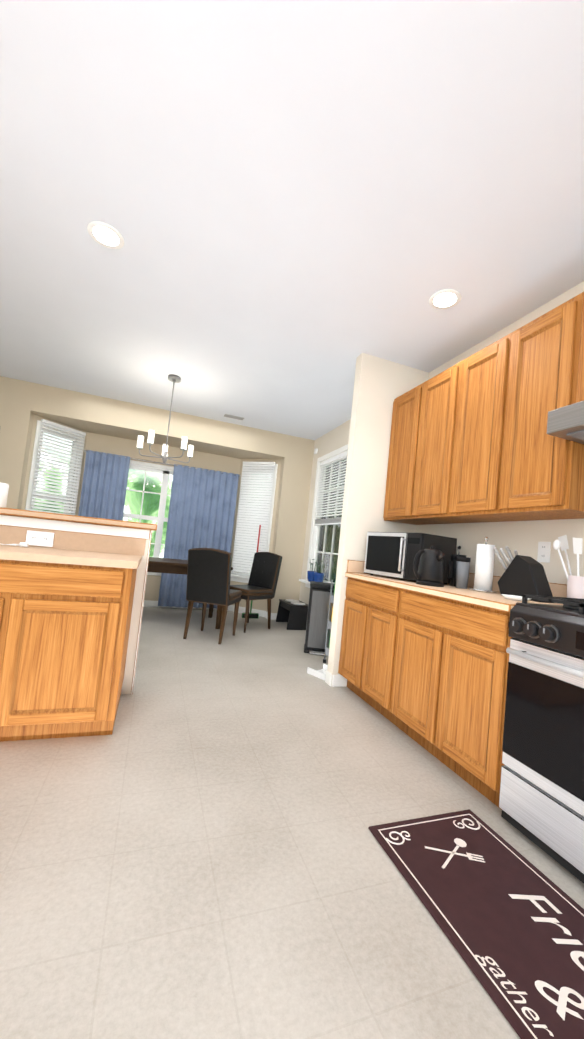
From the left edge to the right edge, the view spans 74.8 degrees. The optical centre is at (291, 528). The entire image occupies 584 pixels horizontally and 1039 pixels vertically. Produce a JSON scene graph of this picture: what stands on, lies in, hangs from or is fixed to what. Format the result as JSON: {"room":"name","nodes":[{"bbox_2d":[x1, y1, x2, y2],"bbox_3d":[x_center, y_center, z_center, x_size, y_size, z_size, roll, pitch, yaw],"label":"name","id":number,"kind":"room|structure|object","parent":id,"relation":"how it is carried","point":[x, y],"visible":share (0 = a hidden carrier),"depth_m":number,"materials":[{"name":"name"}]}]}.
{"room":"kitchen","nodes":[
{"label":"kitchen","id":0,"kind":"room"},
{"bbox_2d":[21,414,281,610],"bbox_3d":[-1.894,-0.043,5.489,3.484,2.400,0.626,7,-3,-19],"label":"wall","id":1,"kind":"structure","parent":0,"point":[122,446],"depth_m":5.66,"materials":[{"name":"paint"}]},
{"bbox_2d":[25,419,277,608],"bbox_3d":[-1.898,-0.043,5.489,3.267,2.320,0.618,7,-3,-19],"label":"bay window","id":2,"kind":"structure","parent":1,"relation":"in","point":[202,507],"depth_m":5.65,"materials":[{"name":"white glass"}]},
{"bbox_2d":[35,414,278,458],"bbox_3d":[-1.757,-1.276,5.516,3.250,0.080,0.480,7,-3,-19],"label":"ceiling","id":3,"kind":"structure","parent":0,"point":[96,429],"depth_m":5.44,"materials":[{"name":"paint"}]},
{"bbox_2d":[0,376,314,612],"bbox_3d":[-1.996,-0.246,5.079,4.660,2.740,0.150,7,-3,-19],"label":"wall","id":4,"kind":"structure","parent":0,"point":[22,403],"depth_m":5.17,"materials":[{"name":"paint"}]},
{"bbox_2d":[143,600,346,686],"bbox_3d":[-1.697,1.060,4.026,4.510,0.095,3.234,7,-3,-19],"label":"baseboard","id":5,"kind":"structure","parent":4,"relation":"attached to","point":[338,680],"depth_m":5.58,"materials":[{"name":"white wood"}]},
{"bbox_2d":[0,607,583,1038],"bbox_3d":[-0.683,1.100,1.161,4.810,0.080,9.330,7,-3,-19],"label":"floor","id":6,"kind":"structure","parent":0,"point":[190,845],"depth_m":1.26,"materials":[{"name":"tile"}]},
{"bbox_2d":[0,507,156,741],"bbox_3d":[-1.323,0.319,0.043,2.386,1.228,5.230,7,-3,-19],"label":"kitchen island","id":7,"kind":"object","parent":6,"relation":"on","point":[72,591],"depth_m":1.89,"materials":[{"name":"brown wood"}]},
{"bbox_2d":[0,482,8,507],"bbox_3d":[-1.853,-0.210,2.395,0.112,0.156,0.112,7,-3,-19],"label":"speaker","id":8,"kind":"object","parent":7,"relation":"on","point":[4,488],"visible":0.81,"depth_m":2.38},
{"bbox_2d":[2,542,28,546],"bbox_3d":[-1.668,-0.018,2.267,0.247,0.229,0.236,7,-3,-19],"label":"cord","id":9,"kind":"object","parent":7,"relation":"on","point":[22,544],"visible":1,"depth_m":2.19,"materials":[{"name":"white plastic"}]},
{"bbox_2d":[147,557,232,628],"bbox_3d":[-1.643,0.768,4.737,1.600,0.760,0.850,7,-3,-19],"label":"dining table","id":10,"kind":"object","parent":6,"relation":"on","point":[166,565],"visible":0.1,"depth_m":4.47,"materials":[{"name":"brown wood"}]},
{"bbox_2d":[183,548,241,644],"bbox_3d":[-0.856,0.709,4.205,0.470,0.983,0.588,5,-3,11],"label":"chair","id":11,"kind":"object","parent":6,"relation":"on","point":[208,574],"visible":1,"depth_m":3.98,"materials":[{"name":"black leather"}]},
{"bbox_2d":[242,525,260,618],"bbox_3d":[-0.552,0.620,5.593,0.240,1.361,0.121,7,-3,-19],"label":"broom","id":12,"kind":"object","parent":6,"relation":"on","point":[254,615],"visible":0.71,"depth_m":5.53,"materials":[{"name":"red plastic"}]},
{"bbox_2d":[230,552,281,632],"bbox_3d":[-0.519,0.780,4.925,0.470,0.983,0.588,3,-4,38],"label":"end chair","id":13,"kind":"object","parent":6,"relation":"on","point":[263,577],"visible":0.96,"depth_m":4.97,"materials":[{"name":"black leather"}]},
{"bbox_2d":[276,599,307,629],"bbox_3d":[0.029,1.178,5.275,0.349,0.334,0.520,7,-3,-19],"label":"pet feeder","id":14,"kind":"object","parent":6,"relation":"on","point":[293,613],"visible":0.98,"depth_m":5.06,"materials":[{"name":"black plastic"}]},
{"bbox_2d":[307,664,327,679],"bbox_3d":[0.320,0.990,3.314,0.220,0.561,0.239,9,-4,-44],"label":"dustpan","id":15,"kind":"object","parent":6,"relation":"on","point":[320,673],"visible":0.27,"depth_m":3.26,"materials":[{"name":"white plastic"}]},
{"bbox_2d":[304,581,334,655],"bbox_3d":[0.316,0.949,4.071,0.310,0.720,0.310,6,-3,3],"label":"trash can","id":16,"kind":"object","parent":6,"relation":"on","point":[317,618],"visible":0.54,"depth_m":3.96,"materials":[{"name":"black plastic"}]},
{"bbox_2d":[323,579,335,662],"bbox_3d":[0.539,0.908,3.614,0.336,0.800,0.316,7,-3,-19],"label":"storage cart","id":17,"kind":"object","parent":6,"relation":"on","point":[329,623],"visible":0.21,"depth_m":3.68,"materials":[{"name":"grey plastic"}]},
{"bbox_2d":[338,576,469,717],"bbox_3d":[0.809,0.856,2.833,0.635,0.876,0.725,7,-3,-19],"label":"base cabinet","id":18,"kind":"object","parent":6,"relation":"on","point":[368,617],"depth_m":2.68,"materials":[{"name":"brown wood"}]},
{"bbox_2d":[364,532,456,583],"bbox_3d":[0.854,0.212,2.852,0.423,0.335,0.530,8,-3,-31],"label":"microwave","id":19,"kind":"object","parent":18,"relation":"on","point":[390,554],"visible":0.85,"depth_m":2.70,"materials":[{"name":"black plastic"}]},
{"bbox_2d":[386,588,557,809],"bbox_3d":[1.066,0.844,2.114,0.635,0.876,0.802,7,-3,-19],"label":"base cabinet","id":20,"kind":"object","parent":6,"relation":"on","point":[425,667],"depth_m":1.93,"materials":[{"name":"brown wood"}]},
{"bbox_2d":[413,546,444,586],"bbox_3d":[0.871,0.234,2.425,0.221,0.252,0.193,7,-3,-19],"label":"kettle","id":21,"kind":"object","parent":20,"relation":"on","point":[430,572],"visible":1,"depth_m":2.38,"materials":[{"name":"black plastic"}]},
{"bbox_2d":[448,546,465,586],"bbox_3d":[1.118,0.255,2.600,0.123,0.277,0.096,7,-3,-19],"label":"press","id":22,"kind":"object","parent":20,"relation":"on","point":[452,570],"visible":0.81,"depth_m":2.58,"materials":[{"name":"black plastic"}]},
{"bbox_2d":[456,556,470,588],"bbox_3d":[1.096,0.284,2.453,0.082,0.200,0.082,7,-3,-19],"label":"travel mug","id":23,"kind":"object","parent":20,"relation":"on","point":[462,569],"visible":1,"depth_m":2.42,"materials":[{"name":"grey plastic"}]},
{"bbox_2d":[469,537,495,592],"bbox_3d":[1.184,0.218,2.348,0.150,0.337,0.150,7,-3,-19],"label":"paper towel","id":24,"kind":"object","parent":20,"relation":"on","point":[484,567],"visible":1,"depth_m":2.31,"materials":[{"name":"white paper"}]},
{"bbox_2d":[501,594,530,600],"bbox_3d":[1.127,0.351,1.922,0.116,0.018,0.143,7,-3,-19],"label":"spoon rest","id":25,"kind":"object","parent":20,"relation":"on","point":[513,597],"visible":0.85,"depth_m":1.90,"materials":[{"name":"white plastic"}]},
{"bbox_2d":[493,546,553,602],"bbox_3d":[1.266,0.240,2.095,0.127,0.284,0.306,7,-3,-19],"label":"knife block","id":26,"kind":"object","parent":20,"relation":"on","point":[522,575],"visible":0.98,"depth_m":2.04,"materials":[{"name":"black plastic"}]},
{"bbox_2d":[553,535,583,598],"bbox_3d":[1.466,0.210,1.931,0.206,0.365,0.296,7,-3,-19],"label":"utensil crock","id":27,"kind":"object","parent":20,"relation":"on","point":[575,586],"visible":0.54,"depth_m":1.90,"materials":[{"name":"white plastic"}]},
{"bbox_2d":[368,809,583,1038],"bbox_3d":[0.742,1.186,1.000,0.510,0.016,1.230,7,-3,-19],"label":"kitchen mat","id":28,"kind":"object","parent":6,"relation":"on","point":[508,917],"visible":1,"depth_m":1.17,"materials":[{"name":"brown fabric"}]},
{"bbox_2d":[499,594,583,883],"bbox_3d":[1.309,0.778,1.359,0.680,0.976,0.777,7,-3,-19],"label":"range","id":29,"kind":"object","parent":6,"relation":"on","point":[541,801],"visible":1,"depth_m":1.45,"materials":[{"name":"white metal"}]},
{"bbox_2d":[0,0,583,439],"bbox_3d":[-0.322,-1.706,1.082,4.810,0.080,8.850,7,-3,-19],"label":"ceiling","id":30,"kind":"structure","parent":0,"point":[300,206],"depth_m":1.80,"materials":[{"name":"paint"}]},
{"bbox_2d":[87,221,123,248],"bbox_3d":[-1.066,-1.678,2.191,0.194,0.008,0.194,7,-3,-19],"label":"recessed light","id":31,"kind":"object","parent":30,"relation":"in","point":[105,235],"visible":1,"depth_m":2.18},
{"bbox_2d":[137,374,192,463],"bbox_3d":[-1.301,-1.141,4.045,0.573,0.929,0.554,7,-3,-19],"label":"chandelier","id":32,"kind":"object","parent":30,"relation":"hanging from","point":[173,379],"visible":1,"depth_m":3.99,"materials":[{"name":"silver metal"}]},
{"bbox_2d":[224,414,243,419],"bbox_3d":[-0.779,-1.496,5.137,0.260,0.007,0.100,7,-3,-19],"label":"ceiling vent","id":33,"kind":"object","parent":30,"relation":"in","point":[233,417],"visible":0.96,"depth_m":5.13,"materials":[{"name":"white plastic"}]},
{"bbox_2d":[429,289,460,309],"bbox_3d":[0.977,-1.460,2.439,0.194,0.008,0.194,7,-3,-19],"label":"recessed light","id":34,"kind":"object","parent":30,"relation":"in","point":[445,299],"visible":1,"depth_m":2.43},
{"bbox_2d":[327,353,428,685],"bbox_3d":[0.751,-0.065,3.271,0.678,2.740,0.100,7,-3,-19],"label":"wall","id":35,"kind":"structure","parent":0,"point":[380,385],"depth_m":3.19,"materials":[{"name":"paint"}]},
{"bbox_2d":[299,281,583,603],"bbox_3d":[1.720,-0.046,1.784,0.150,2.740,8.850,7,-3,-19],"label":"wall","id":36,"kind":"structure","parent":0,"point":[523,538],"depth_m":2.52,"materials":[{"name":"paint"}]},
{"bbox_2d":[299,444,347,587],"bbox_3d":[0.689,-0.109,4.524,0.270,1.885,2.280,7,-3,-19],"label":"window","id":37,"kind":"structure","parent":36,"relation":"in","point":[324,545],"depth_m":5.25,"materials":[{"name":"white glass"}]},
{"bbox_2d":[307,559,318,581],"bbox_3d":[0.279,0.558,5.214,0.178,0.335,0.155,7,-3,-19],"label":"pot","id":38,"kind":"object","parent":37,"relation":"on","point":[310,576],"visible":0.83,"depth_m":5.17,"materials":[{"name":"ceramic"}]},
{"bbox_2d":[314,560,324,581],"bbox_3d":[0.359,0.567,5.004,0.161,0.312,0.159,7,-3,-19],"label":"pot","id":39,"kind":"object","parent":37,"relation":"on","point":[319,577],"visible":0.92,"depth_m":4.95,"materials":[{"name":"ceramic"}]},
{"bbox_2d":[314,452,347,525],"bbox_3d":[0.728,-0.507,4.544,0.050,0.901,2.050,7,-3,-19],"label":"window blind","id":40,"kind":"object","parent":37,"relation":"attached to","point":[331,521],"visible":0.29,"depth_m":5.09,"materials":[{"name":"white plastic"}]},
{"bbox_2d":[383,390,426,524],"bbox_3d":[1.048,-0.575,3.085,0.350,1.048,0.455,7,-3,-19],"label":"upper cabinet","id":41,"kind":"object","parent":36,"relation":"attached to","point":[401,414],"depth_m":3.12,"materials":[{"name":"brown wood"}]},
{"bbox_2d":[403,370,458,523],"bbox_3d":[1.164,-0.580,2.759,0.350,1.048,0.531,7,-3,-19],"label":"upper cabinet","id":42,"kind":"object","parent":36,"relation":"attached to","point":[425,434],"depth_m":2.80,"materials":[{"name":"brown wood"}]},
{"bbox_2d":[435,342,518,522],"bbox_3d":[1.292,-0.586,2.401,0.350,1.048,0.531,7,-3,-19],"label":"upper cabinet","id":43,"kind":"object","parent":36,"relation":"attached to","point":[472,440],"depth_m":2.43,"materials":[{"name":"brown wood"}]},
{"bbox_2d":[483,292,583,520],"bbox_3d":[1.422,-0.592,2.038,0.350,1.048,0.531,7,-3,-19],"label":"upper cabinet","id":44,"kind":"object","parent":36,"relation":"attached to","point":[530,474],"depth_m":1.99,"materials":[{"name":"brown wood"}]},
{"bbox_2d":[547,401,583,443],"bbox_3d":[1.529,-0.472,1.448,0.512,0.145,0.793,7,-3,-19],"label":"range hood","id":45,"kind":"object","parent":44,"relation":"attached to","point":[566,422],"visible":1,"depth_m":1.67,"materials":[{"name":"silver metal"}]},
{"bbox_2d":[537,542,550,562],"bbox_3d":[1.460,0.137,2.214,0.008,0.120,0.075,7,-3,-19],"label":"outlet","id":46,"kind":"object","parent":36,"relation":"attached to","point":[544,549],"visible":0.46,"depth_m":2.20,"materials":[{"name":"white plastic"}]},
{"label":"outside","id":47,"kind":"structure","parent":0,"visible":0},
{"bbox_2d":[34,433,270,557],"bbox_3d":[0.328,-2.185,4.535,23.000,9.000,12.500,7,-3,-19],"label":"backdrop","id":48,"kind":"structure","parent":47,"point":[151,507],"depth_m":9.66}
]}

